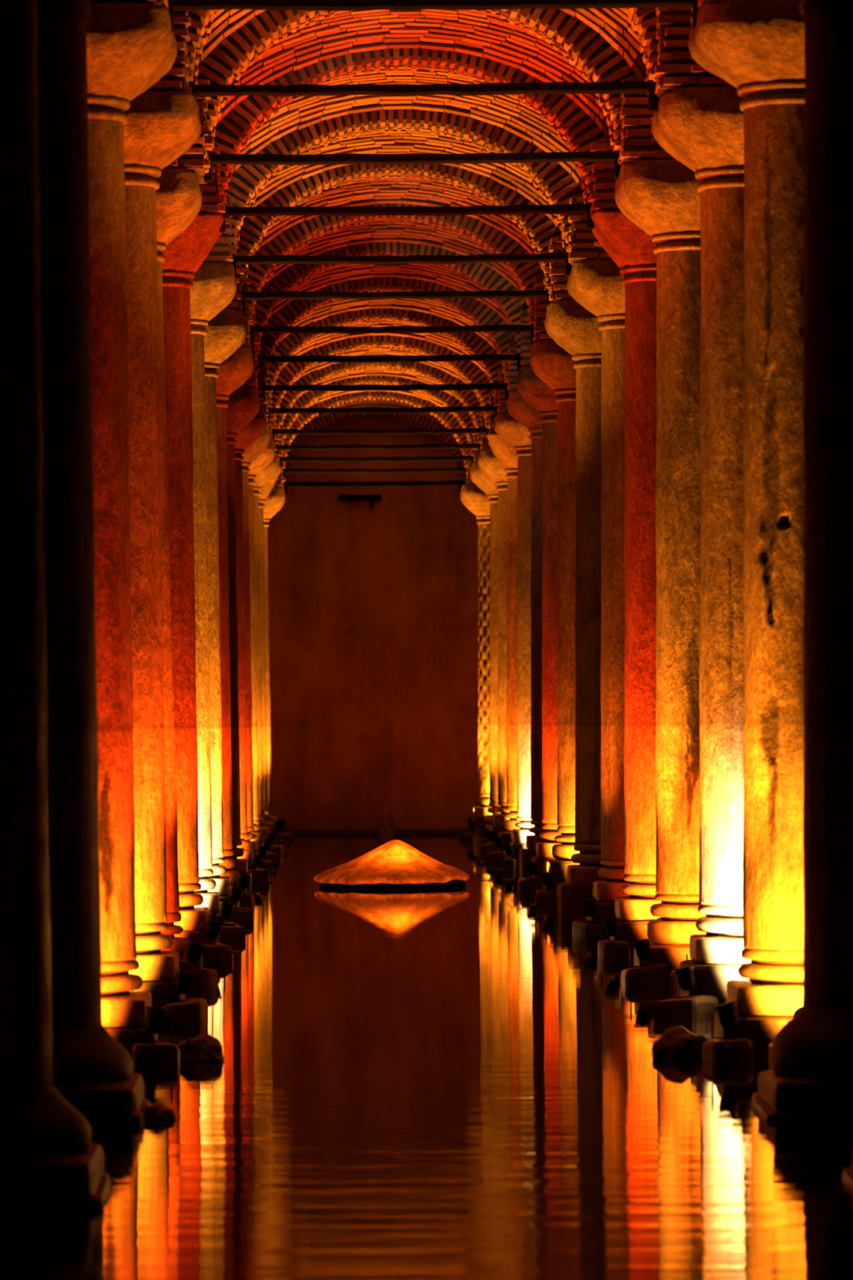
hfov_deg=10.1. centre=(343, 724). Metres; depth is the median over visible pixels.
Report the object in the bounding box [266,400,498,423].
tie beam
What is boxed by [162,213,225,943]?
stone column
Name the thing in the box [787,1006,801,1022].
floodlight
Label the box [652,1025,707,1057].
rock
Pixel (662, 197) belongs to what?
stone column
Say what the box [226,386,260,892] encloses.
stone column
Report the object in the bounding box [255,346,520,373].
tie beam
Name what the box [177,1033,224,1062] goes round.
rock
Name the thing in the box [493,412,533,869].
stone column
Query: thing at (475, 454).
brick pier
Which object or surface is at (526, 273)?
brick arch
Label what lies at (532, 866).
floodlight
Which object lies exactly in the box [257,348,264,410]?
brick pier
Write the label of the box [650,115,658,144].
brick arch
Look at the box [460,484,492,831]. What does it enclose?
stone column
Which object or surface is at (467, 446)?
tie beam
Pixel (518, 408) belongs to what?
stone column
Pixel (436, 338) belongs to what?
ceiling
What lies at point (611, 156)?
tie beam
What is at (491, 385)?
tie beam
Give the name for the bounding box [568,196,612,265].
brick pier
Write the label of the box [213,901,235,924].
floodlight
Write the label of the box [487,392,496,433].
brick pier
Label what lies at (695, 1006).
stone block
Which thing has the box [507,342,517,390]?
brick pier
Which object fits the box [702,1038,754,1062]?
stone block
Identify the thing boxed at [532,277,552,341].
brick pier
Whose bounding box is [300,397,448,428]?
brick arch
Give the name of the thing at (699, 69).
brick arch
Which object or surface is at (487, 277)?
brick arch
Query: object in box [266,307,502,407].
brick arch
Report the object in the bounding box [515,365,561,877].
stone column
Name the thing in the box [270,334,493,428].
brick arch
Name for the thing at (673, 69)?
arch
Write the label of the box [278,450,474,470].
tie beam
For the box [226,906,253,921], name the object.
stone block
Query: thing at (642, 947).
floodlight
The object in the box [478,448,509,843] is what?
stone column
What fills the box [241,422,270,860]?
stone column
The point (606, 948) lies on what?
stone block
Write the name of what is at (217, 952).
stone block
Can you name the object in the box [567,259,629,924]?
stone column
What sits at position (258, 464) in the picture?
stone column
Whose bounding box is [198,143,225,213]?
brick pier
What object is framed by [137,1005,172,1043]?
floodlight
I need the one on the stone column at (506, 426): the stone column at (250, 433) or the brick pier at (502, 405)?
the brick pier at (502, 405)
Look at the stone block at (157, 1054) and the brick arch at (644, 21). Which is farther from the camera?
the brick arch at (644, 21)
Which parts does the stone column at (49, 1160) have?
foot moulding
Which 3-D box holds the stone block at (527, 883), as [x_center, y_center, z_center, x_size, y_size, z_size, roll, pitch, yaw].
[2.611,2.671,66.227,0.444,1.147,0.435,0,0,-5]
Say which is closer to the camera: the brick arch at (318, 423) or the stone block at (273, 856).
the stone block at (273, 856)
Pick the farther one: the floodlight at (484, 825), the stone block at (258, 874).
the floodlight at (484, 825)
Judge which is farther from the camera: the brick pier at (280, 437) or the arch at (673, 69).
the brick pier at (280, 437)
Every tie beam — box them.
[167,0,698,32]
[187,67,658,113]
[203,139,620,182]
[218,193,594,231]
[232,244,571,278]
[240,281,550,312]
[248,316,534,346]
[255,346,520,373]
[262,376,509,401]
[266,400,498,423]
[271,422,489,444]
[275,437,481,458]
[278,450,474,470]
[281,462,467,479]
[283,475,466,493]
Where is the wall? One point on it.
(373, 614)
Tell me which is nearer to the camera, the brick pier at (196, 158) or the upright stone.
the brick pier at (196, 158)
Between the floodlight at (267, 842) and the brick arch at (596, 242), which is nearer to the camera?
the brick arch at (596, 242)
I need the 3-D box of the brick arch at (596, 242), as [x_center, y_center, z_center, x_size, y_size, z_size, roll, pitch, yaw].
[3.045,-6.368,49.920,0.749,2.510,4.783,0,0,0]
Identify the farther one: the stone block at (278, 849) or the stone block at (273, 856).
the stone block at (278, 849)
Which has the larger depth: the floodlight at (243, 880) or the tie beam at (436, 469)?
the tie beam at (436, 469)
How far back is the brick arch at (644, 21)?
37.59 m
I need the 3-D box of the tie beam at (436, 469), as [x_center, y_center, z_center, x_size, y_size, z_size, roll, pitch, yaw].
[0.615,-5.007,95.520,4.000,0.340,0.180,0,0,0]
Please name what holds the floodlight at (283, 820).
on the stone block
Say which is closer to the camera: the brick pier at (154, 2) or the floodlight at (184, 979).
the brick pier at (154, 2)
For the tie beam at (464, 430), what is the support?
attached to the brick pier at (270, 424)
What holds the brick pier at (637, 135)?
on the stone column at (662, 197)
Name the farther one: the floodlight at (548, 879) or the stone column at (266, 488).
the stone column at (266, 488)
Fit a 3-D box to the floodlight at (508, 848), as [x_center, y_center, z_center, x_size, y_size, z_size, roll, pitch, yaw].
[2.604,2.000,75.821,0.232,0.252,0.156,0,0,0]
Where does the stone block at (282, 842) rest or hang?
on the floor
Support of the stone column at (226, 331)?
on the floor
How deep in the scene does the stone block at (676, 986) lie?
41.28 m
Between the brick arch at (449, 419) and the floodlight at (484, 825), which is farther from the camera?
the brick arch at (449, 419)
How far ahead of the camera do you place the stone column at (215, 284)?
52.10 m
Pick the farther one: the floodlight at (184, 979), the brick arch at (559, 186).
the brick arch at (559, 186)
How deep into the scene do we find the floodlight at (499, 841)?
80.57 m
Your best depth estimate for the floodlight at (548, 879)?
61.37 m
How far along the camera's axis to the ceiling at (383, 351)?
85.37 m
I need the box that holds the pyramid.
[314,840,469,888]
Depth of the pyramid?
67.53 m
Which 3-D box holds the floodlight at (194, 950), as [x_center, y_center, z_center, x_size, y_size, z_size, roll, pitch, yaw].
[-1.306,2.027,42.221,0.232,0.252,0.156,0,0,0]
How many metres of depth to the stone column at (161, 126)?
37.65 m
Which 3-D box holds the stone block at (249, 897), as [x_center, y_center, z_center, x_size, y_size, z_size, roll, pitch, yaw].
[-1.266,2.702,61.422,0.305,1.154,0.273,0,0,18]
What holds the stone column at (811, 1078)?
on the floor
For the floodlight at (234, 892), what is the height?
0.252 m
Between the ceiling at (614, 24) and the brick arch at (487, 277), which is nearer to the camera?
the ceiling at (614, 24)
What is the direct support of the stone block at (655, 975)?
on the floor
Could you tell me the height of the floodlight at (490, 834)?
0.252 m
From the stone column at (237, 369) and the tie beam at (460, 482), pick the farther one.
the tie beam at (460, 482)
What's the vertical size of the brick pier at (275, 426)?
0.698 m
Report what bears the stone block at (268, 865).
on the floor
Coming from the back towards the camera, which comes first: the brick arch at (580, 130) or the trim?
the trim
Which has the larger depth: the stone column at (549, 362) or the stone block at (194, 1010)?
the stone column at (549, 362)
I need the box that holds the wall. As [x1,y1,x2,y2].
[267,413,480,829]
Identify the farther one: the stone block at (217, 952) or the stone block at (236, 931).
the stone block at (236, 931)
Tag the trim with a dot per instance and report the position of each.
(397, 831)
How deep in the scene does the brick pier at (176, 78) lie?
37.30 m
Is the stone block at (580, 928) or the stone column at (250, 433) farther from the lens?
the stone column at (250, 433)
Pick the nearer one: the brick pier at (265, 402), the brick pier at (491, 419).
the brick pier at (265, 402)
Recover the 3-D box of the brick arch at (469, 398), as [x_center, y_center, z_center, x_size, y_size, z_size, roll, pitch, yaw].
[0.606,-6.243,85.920,4.880,2.503,0.747,0,0,0]
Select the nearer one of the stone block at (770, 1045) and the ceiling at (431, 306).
the stone block at (770, 1045)
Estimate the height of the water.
0.001 m
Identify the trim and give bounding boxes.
[281,828,470,835]
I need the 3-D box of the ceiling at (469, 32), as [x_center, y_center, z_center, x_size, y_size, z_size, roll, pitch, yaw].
[0.606,-6.345,45.120,4.285,1.728,4.202,0,0,0]
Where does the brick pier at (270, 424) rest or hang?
on the stone column at (258, 464)
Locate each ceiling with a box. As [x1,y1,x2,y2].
[197,8,647,80]
[214,8,613,141]
[228,65,585,191]
[249,126,562,235]
[250,173,541,265]
[261,217,527,299]
[270,253,511,324]
[279,289,501,354]
[283,318,488,375]
[289,345,477,393]
[298,365,463,403]
[305,382,457,416]
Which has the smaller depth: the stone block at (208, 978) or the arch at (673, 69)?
the arch at (673, 69)
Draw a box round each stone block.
[131,1042,180,1066]
[162,998,208,1022]
[182,968,218,988]
[197,942,232,961]
[219,921,245,939]
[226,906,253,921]
[239,892,254,905]
[247,867,269,880]
[257,860,272,871]
[263,851,278,862]
[266,844,284,854]
[275,838,285,847]
[277,832,290,841]
[473,835,489,846]
[479,843,497,853]
[483,850,508,861]
[502,858,517,869]
[517,877,543,890]
[535,888,557,903]
[572,920,609,937]
[597,939,628,958]
[620,964,668,985]
[653,995,719,1019]
[670,970,680,991]
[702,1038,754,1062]
[768,1042,773,1070]
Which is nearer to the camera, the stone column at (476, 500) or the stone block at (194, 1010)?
the stone block at (194, 1010)
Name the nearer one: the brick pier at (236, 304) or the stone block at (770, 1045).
the stone block at (770, 1045)
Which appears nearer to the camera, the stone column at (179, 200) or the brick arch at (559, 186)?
the stone column at (179, 200)
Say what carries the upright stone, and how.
in the water
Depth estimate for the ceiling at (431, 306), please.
75.78 m
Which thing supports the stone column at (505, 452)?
on the floor
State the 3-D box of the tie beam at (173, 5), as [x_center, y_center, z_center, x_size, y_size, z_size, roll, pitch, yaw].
[0.616,-4.936,33.120,4.000,0.340,0.180,0,0,0]
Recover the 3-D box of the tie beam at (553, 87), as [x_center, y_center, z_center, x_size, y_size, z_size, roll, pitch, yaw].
[0.615,-4.974,37.920,4.000,0.340,0.180,0,0,0]
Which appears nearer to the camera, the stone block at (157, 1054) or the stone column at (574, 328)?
the stone block at (157, 1054)
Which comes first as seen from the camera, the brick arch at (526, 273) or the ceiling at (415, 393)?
the brick arch at (526, 273)
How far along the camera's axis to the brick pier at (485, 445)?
85.33 m
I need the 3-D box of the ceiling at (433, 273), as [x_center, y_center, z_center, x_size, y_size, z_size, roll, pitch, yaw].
[0.606,-6.337,69.120,4.285,1.728,4.202,0,0,0]
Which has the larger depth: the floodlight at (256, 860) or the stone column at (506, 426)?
the stone column at (506, 426)
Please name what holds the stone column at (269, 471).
on the floor
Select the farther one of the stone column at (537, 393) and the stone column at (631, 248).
the stone column at (537, 393)
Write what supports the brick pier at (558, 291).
on the stone column at (574, 328)
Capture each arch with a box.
[186,7,658,84]
[196,8,639,151]
[213,46,608,204]
[224,106,583,255]
[236,164,561,290]
[245,201,545,325]
[253,240,528,355]
[260,276,517,384]
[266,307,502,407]
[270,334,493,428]
[274,361,482,444]
[278,374,475,456]
[281,391,467,467]
[284,405,465,480]
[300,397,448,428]
[594,235,600,245]
[647,7,733,98]
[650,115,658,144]
[689,8,711,73]
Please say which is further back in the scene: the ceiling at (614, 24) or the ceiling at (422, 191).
the ceiling at (422, 191)
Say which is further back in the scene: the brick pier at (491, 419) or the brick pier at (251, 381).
the brick pier at (491, 419)
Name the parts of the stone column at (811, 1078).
foot moulding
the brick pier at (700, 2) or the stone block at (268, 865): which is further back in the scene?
the stone block at (268, 865)
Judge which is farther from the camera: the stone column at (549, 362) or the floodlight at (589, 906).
the stone column at (549, 362)
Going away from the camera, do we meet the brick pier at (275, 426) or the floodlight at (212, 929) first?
the floodlight at (212, 929)
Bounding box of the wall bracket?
[337,494,382,509]
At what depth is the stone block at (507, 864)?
75.71 m
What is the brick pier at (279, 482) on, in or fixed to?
on the stone column at (275, 500)
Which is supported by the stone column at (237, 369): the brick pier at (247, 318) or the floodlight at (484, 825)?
the brick pier at (247, 318)
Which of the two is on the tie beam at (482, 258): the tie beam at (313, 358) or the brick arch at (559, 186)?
the brick arch at (559, 186)
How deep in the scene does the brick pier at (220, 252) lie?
51.72 m
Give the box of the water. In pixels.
[0,833,852,1279]
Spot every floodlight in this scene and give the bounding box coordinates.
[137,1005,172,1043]
[168,969,199,1001]
[181,941,208,968]
[200,919,224,944]
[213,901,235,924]
[225,886,244,906]
[234,873,253,893]
[248,853,265,869]
[255,845,270,861]
[260,838,274,853]
[278,818,288,832]
[466,819,477,829]
[476,824,486,835]
[484,830,497,843]
[492,836,506,851]
[502,844,516,859]
[524,861,542,878]
[538,871,557,891]
[578,898,600,922]
[600,916,624,941]
[630,938,650,967]
[671,965,701,998]
[711,1001,746,1039]
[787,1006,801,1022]
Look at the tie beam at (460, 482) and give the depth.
100.27 m
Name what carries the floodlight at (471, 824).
on the stone block
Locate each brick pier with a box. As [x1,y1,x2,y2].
[87,0,168,10]
[145,10,191,92]
[164,79,213,183]
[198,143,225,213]
[202,198,234,264]
[223,240,244,310]
[240,311,260,388]
[241,277,252,346]
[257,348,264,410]
[263,368,269,422]
[268,399,274,438]
[273,443,284,487]
[274,420,276,451]
[277,434,281,466]
[465,437,475,484]
[472,424,478,462]
[479,411,491,449]
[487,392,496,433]
[496,368,508,412]
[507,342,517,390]
[520,309,532,365]
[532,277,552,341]
[548,236,574,302]
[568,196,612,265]
[586,141,620,213]
[613,80,676,164]
[697,0,712,8]
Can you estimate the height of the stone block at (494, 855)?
1.153 m
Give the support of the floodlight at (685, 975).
on the stone block at (695, 1006)
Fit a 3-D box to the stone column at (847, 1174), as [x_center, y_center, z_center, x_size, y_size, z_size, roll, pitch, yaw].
[3.090,-0.827,23.520,1.335,8.134,1.333,0,0,0]
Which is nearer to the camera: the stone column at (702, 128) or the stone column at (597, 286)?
the stone column at (702, 128)
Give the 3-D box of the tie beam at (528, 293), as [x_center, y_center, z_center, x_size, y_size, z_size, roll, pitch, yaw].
[0.615,-5.066,57.120,4.000,0.340,0.180,0,0,0]
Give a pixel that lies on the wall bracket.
(371, 498)
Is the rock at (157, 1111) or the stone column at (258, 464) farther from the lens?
the stone column at (258, 464)
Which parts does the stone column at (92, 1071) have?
foot moulding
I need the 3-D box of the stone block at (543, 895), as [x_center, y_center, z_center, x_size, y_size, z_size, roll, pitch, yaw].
[2.612,2.674,61.422,0.331,1.155,0.297,0,0,7]
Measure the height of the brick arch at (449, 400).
2.503 m
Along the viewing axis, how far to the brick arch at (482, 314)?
71.15 m
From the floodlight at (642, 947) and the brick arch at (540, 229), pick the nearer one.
the floodlight at (642, 947)
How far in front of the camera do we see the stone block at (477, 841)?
90.10 m
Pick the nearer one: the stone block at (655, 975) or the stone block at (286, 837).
the stone block at (655, 975)
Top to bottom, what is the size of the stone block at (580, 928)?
1.136 m
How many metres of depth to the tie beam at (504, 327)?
61.88 m
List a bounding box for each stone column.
[0,0,111,1209]
[35,0,151,1125]
[86,3,177,1056]
[123,90,201,1008]
[155,168,203,969]
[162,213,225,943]
[190,262,236,923]
[204,309,246,906]
[216,345,253,892]
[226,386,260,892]
[234,407,266,869]
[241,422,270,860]
[248,437,274,853]
[253,451,278,844]
[258,466,282,839]
[263,487,284,832]
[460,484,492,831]
[470,461,500,838]
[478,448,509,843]
[485,433,519,850]
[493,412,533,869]
[506,389,545,878]
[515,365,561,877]
[529,339,579,890]
[544,300,605,918]
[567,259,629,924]
[590,210,661,957]
[614,160,706,984]
[651,86,750,1004]
[688,0,804,1061]
[751,0,852,1120]
[841,1156,852,1190]
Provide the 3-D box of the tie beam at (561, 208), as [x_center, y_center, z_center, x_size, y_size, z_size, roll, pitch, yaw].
[0.615,-5.045,47.520,4.000,0.340,0.180,0,0,0]
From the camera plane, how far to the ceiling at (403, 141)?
56.49 m
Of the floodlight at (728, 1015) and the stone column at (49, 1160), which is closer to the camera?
the stone column at (49, 1160)
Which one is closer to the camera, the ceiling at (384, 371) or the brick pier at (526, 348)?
the brick pier at (526, 348)
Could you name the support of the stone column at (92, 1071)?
on the floor
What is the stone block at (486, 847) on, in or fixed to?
on the floor
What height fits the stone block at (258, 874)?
1.162 m
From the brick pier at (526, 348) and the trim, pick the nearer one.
the brick pier at (526, 348)
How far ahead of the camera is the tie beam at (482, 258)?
52.27 m
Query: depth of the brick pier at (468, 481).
94.91 m
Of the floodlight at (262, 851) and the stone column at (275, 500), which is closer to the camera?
the floodlight at (262, 851)
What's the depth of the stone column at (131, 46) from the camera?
32.85 m
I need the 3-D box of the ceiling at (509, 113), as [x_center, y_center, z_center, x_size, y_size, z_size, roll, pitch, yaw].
[0.606,-6.362,49.920,4.285,1.728,4.202,0,0,0]
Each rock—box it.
[142,1102,176,1120]
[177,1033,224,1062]
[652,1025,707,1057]
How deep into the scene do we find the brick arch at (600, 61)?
42.40 m
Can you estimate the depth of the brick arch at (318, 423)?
99.95 m
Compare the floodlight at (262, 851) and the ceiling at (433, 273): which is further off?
the floodlight at (262, 851)
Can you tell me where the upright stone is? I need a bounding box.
[377,806,395,835]
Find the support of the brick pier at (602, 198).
on the stone column at (631, 248)
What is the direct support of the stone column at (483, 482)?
on the floor
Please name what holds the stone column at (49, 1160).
on the floor
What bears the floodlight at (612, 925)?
on the stone block at (606, 948)
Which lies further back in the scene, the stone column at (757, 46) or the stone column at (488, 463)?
the stone column at (488, 463)

